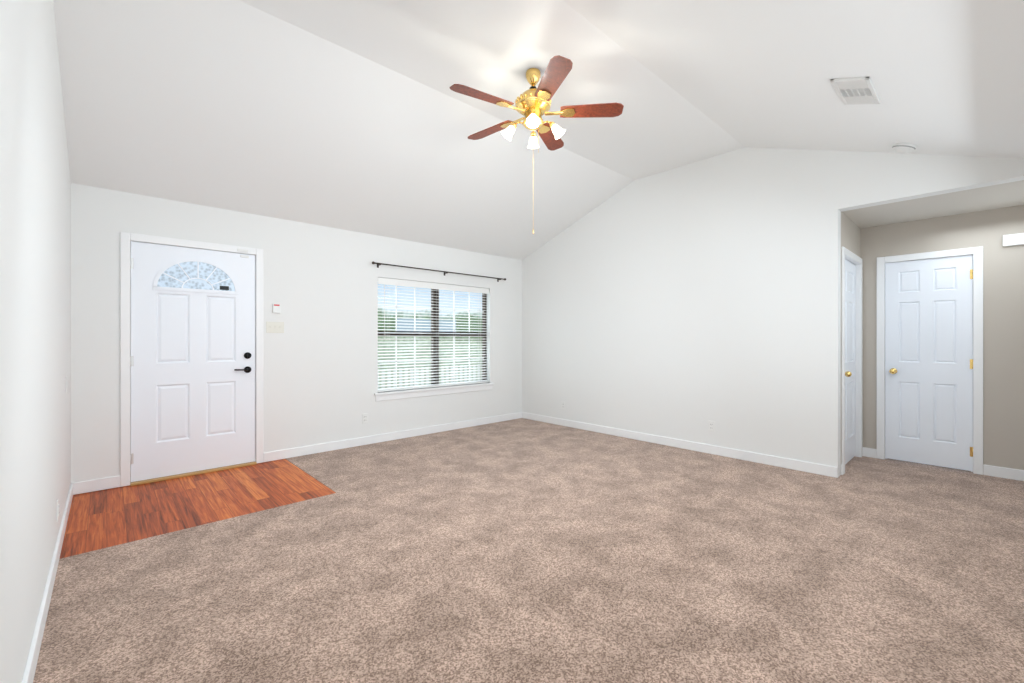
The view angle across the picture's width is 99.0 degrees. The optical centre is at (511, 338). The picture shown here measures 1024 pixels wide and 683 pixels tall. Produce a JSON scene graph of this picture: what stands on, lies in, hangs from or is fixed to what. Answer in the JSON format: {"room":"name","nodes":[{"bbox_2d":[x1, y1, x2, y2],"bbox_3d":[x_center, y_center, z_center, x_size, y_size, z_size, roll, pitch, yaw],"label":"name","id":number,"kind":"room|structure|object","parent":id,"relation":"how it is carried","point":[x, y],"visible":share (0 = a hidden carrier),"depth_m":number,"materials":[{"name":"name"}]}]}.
{"room":"empty living room","nodes":[
{"label":"empty living room","id":0,"kind":"room"},
{"bbox_2d":[0,0,70,682],"bbox_3d":[-1.787,-0.365,1.500,0.160,3.350,5.630,0,0,-43],"label":"wall","id":1,"kind":"structure","parent":0,"point":[35,327],"depth_m":1.65,"materials":[{"name":"white paint"}]},
{"bbox_2d":[22,482,77,682],"bbox_3d":[-1.733,1.202,1.570,0.014,0.095,5.280,0,0,-43],"label":"baseboard","id":2,"kind":"structure","parent":1,"relation":"attached to","point":[28,677],"depth_m":1.98,"materials":[{"name":"white wood"}]},
{"bbox_2d":[57,499,58,521],"bbox_3d":[-2.627,0.990,2.528,0.008,0.114,0.070,0,0,-43],"label":"electrical outlet","id":3,"kind":"object","parent":1,"relation":"attached to","point":[57,509],"visible":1,"depth_m":2.52,"materials":[{"name":"white plastic"}]},
{"bbox_2d":[60,459,334,558],"bbox_3d":[-2.592,1.282,3.529,1.740,0.056,1.560,0,0,-43],"label":"floor","id":4,"kind":"structure","parent":0,"point":[101,519],"depth_m":3.35,"materials":[{"name":"laminate"}]},
{"bbox_2d":[71,183,521,494],"bbox_3d":[-1.741,-0.030,5.273,5.360,2.680,0.160,0,0,-43],"label":"wall","id":5,"kind":"structure","parent":0,"point":[320,359],"depth_m":4.69,"materials":[{"name":"white paint"}]},
{"bbox_2d":[120,232,262,486],"bbox_3d":[-2.966,0.172,4.116,1.079,2.157,0.190,0,0,-43],"label":"door frame","id":6,"kind":"structure","parent":5,"relation":"attached to","point":[126,238],"depth_m":3.78,"materials":[{"name":"white wood"}]},
{"bbox_2d":[130,241,254,481],"bbox_3d":[-2.926,0.195,4.064,0.956,2.070,0.103,0,0,-43],"label":"entry door","id":7,"kind":"structure","parent":5,"relation":"in","point":[192,360],"depth_m":4.03,"materials":[{"name":"white wood"}]},
{"bbox_2d":[130,461,256,485],"bbox_3d":[-2.965,1.244,4.114,0.951,0.021,0.195,0,0,-43],"label":"entry door sill","id":8,"kind":"structure","parent":5,"relation":"attached to","point":[190,474],"depth_m":4.01,"materials":[{"name":"brown wood"}]},
{"bbox_2d":[266,321,283,332],"bbox_3d":[-2.440,-0.120,4.505,0.166,0.116,0.016,0,0,-43],"label":"switch plate","id":9,"kind":"object","parent":5,"relation":"attached to","point":[274,327],"visible":1,"depth_m":4.50,"materials":[{"name":"white plastic"}]},
{"bbox_2d":[272,304,279,312],"bbox_3d":[-2.430,-0.315,4.509,0.072,0.096,0.024,0,0,-43],"label":"fire alarm","id":10,"kind":"object","parent":5,"relation":"attached to","point":[275,308],"visible":1,"depth_m":4.50,"materials":[{"name":"white plastic"}]},
{"bbox_2d":[362,413,367,423],"bbox_3d":[-1.735,0.940,5.164,0.070,0.114,0.008,0,0,-43],"label":"electrical outlet","id":11,"kind":"object","parent":5,"relation":"attached to","point":[364,418],"visible":1,"depth_m":5.16,"materials":[{"name":"white plastic"}]},
{"bbox_2d":[263,412,521,461],"bbox_3d":[-1.188,1.202,5.667,3.635,0.095,0.014,0,0,-43],"label":"baseboard","id":12,"kind":"structure","parent":5,"relation":"attached to","point":[366,440],"depth_m":5.27,"materials":[{"name":"white wood"}]},
{"bbox_2d":[378,285,486,388],"bbox_3d":[-1.050,-0.050,5.962,1.770,1.400,0.060,0,0,-43],"label":"window unit","id":13,"kind":"structure","parent":5,"relation":"in","point":[433,319],"depth_m":5.93,"materials":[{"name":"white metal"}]},
{"bbox_2d":[378,277,488,391],"bbox_3d":[-0.996,-0.050,5.895,1.742,1.392,0.077,0,0,-43],"label":"window blinds","id":14,"kind":"object","parent":13,"relation":"attached to","point":[399,282],"visible":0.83,"depth_m":5.82,"materials":[{"name":"white plastic"}]},
{"bbox_2d":[374,383,493,400],"bbox_3d":[-0.989,0.700,5.896,1.870,0.100,0.120,0,0,-43],"label":"window sill","id":15,"kind":"structure","parent":5,"relation":"attached to","point":[402,394],"depth_m":5.76,"materials":[{"name":"white wood"}]},
{"bbox_2d":[372,261,505,281],"bbox_3d":[-0.889,-0.890,5.899,2.130,0.060,0.082,0,0,-43],"label":"curtain rod","id":16,"kind":"object","parent":5,"relation":"attached to","point":[378,264],"visible":1,"depth_m":5.74,"materials":[{"name":"brown metal"}]},
{"bbox_2d":[33,418,1023,682],"bbox_3d":[0.519,1.280,3.639,6.450,0.060,5.630,0,0,-43],"label":"floor","id":17,"kind":"structure","parent":0,"point":[521,550],"depth_m":2.29,"materials":[{"name":"beige carpet"}]},
{"bbox_2d":[53,0,1023,259],"bbox_3d":[0.519,-1.690,3.639,6.450,1.020,5.630,0,0,-43],"label":"ceiling","id":18,"kind":"structure","parent":0,"point":[361,116],"depth_m":3.16,"materials":[{"name":"white paint"}]},
{"bbox_2d":[450,55,623,233],"bbox_3d":[0.120,-1.380,3.251,1.259,1.200,1.246,0,0,-43],"label":"fan","id":19,"kind":"object","parent":18,"relation":"hanging from","point":[532,104],"visible":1,"depth_m":3.18,"materials":[{"name":"brown wood"}]},
{"bbox_2d":[830,77,880,104],"bbox_3d":[2.179,-1.566,2.768,0.410,0.078,0.190,0,0,-43],"label":"ceiling vent","id":20,"kind":"object","parent":18,"relation":"in","point":[856,90],"visible":1,"depth_m":2.75,"materials":[{"name":"white metal"}]},
{"bbox_2d":[892,143,916,152],"bbox_3d":[3.099,-1.510,3.452,0.152,0.083,0.145,0,0,-43],"label":"smoke detector","id":21,"kind":"object","parent":18,"relation":"attached to","point":[903,147],"visible":0.98,"depth_m":3.42,"materials":[{"name":"white plastic"}]},
{"bbox_2d":[522,147,1023,476],"bbox_3d":[2.010,-0.365,5.023,0.120,3.350,5.630,0,0,-43],"label":"wall","id":22,"kind":"structure","parent":0,"point":[687,302],"depth_m":4.71,"materials":[{"name":"white paint"}]},
{"bbox_2d":[522,412,841,477],"bbox_3d":[1.543,1.202,5.428,0.014,0.095,4.080,0,0,-43],"label":"baseboard","id":23,"kind":"structure","parent":22,"relation":"attached to","point":[815,468],"depth_m":4.83,"materials":[{"name":"white wood"}]},
{"bbox_2d":[708,421,714,431],"bbox_3d":[2.171,0.950,4.756,0.008,0.114,0.070,0,0,-43],"label":"electrical outlet","id":24,"kind":"object","parent":22,"relation":"attached to","point":[711,425],"visible":1,"depth_m":4.75,"materials":[{"name":"white plastic"}]},
{"bbox_2d":[841,212,860,257],"bbox_3d":[3.338,0.015,4.393,0.970,2.590,0.120,0,0,-43],"label":"wall","id":25,"kind":"structure","parent":0,"point":[850,235],"depth_m":4.31,"materials":[{"name":"beige paint"}]},
{"bbox_2d":[845,259,855,464],"bbox_3d":[3.377,0.225,4.353,0.790,2.020,0.120,0,0,-43],"label":"door","id":26,"kind":"structure","parent":25,"relation":"in","point":[850,360],"depth_m":4.47,"materials":[{"name":"white wood"}]},
{"bbox_2d":[841,247,862,474],"bbox_3d":[3.345,0.199,4.387,0.924,2.102,0.138,0,0,-43],"label":"door frame","id":27,"kind":"structure","parent":25,"relation":"attached to","point":[851,257],"depth_m":4.61,"materials":[{"name":"white wood"}]},
{"bbox_2d":[861,205,1023,469],"bbox_3d":[4.212,0.015,4.282,0.160,2.590,1.550,0,0,-43],"label":"wall","id":28,"kind":"structure","parent":0,"point":[1003,356],"depth_m":3.99,"materials":[{"name":"beige paint"}]},
{"bbox_2d":[885,255,972,470],"bbox_3d":[4.072,0.225,4.287,0.120,2.020,0.635,0,0,-43],"label":"hall door","id":29,"kind":"structure","parent":28,"relation":"in","point":[928,361],"depth_m":4.29,"materials":[{"name":"white wood"}]},
{"bbox_2d":[877,246,982,474],"bbox_3d":[4.135,0.199,4.352,0.178,2.102,0.759,0,0,-43],"label":"door frame","id":30,"kind":"structure","parent":28,"relation":"attached to","point":[976,253],"depth_m":4.06,"materials":[{"name":"white wood"}]},
{"bbox_2d":[983,465,1023,480],"bbox_3d":[4.441,1.202,3.907,0.014,0.095,0.308,0,0,-43],"label":"baseboard","id":31,"kind":"structure","parent":28,"relation":"attached to","point":[1002,472],"depth_m":3.93,"materials":[{"name":"white wood"}]},
{"bbox_2d":[1003,233,1023,246],"bbox_3d":[4.478,-0.880,3.854,0.032,0.100,0.200,0,0,-43],"label":"door chime","id":32,"kind":"object","parent":28,"relation":"attached to","point":[1013,239],"visible":1,"depth_m":3.87,"materials":[{"name":"white plastic"}]},
{"label":"outside","id":33,"kind":"structure","parent":0,"visible":0},
{"bbox_2d":[378,284,481,387],"bbox_3d":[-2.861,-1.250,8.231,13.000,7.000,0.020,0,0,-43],"label":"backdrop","id":34,"kind":"structure","parent":33,"point":[406,301],"depth_m":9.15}
]}

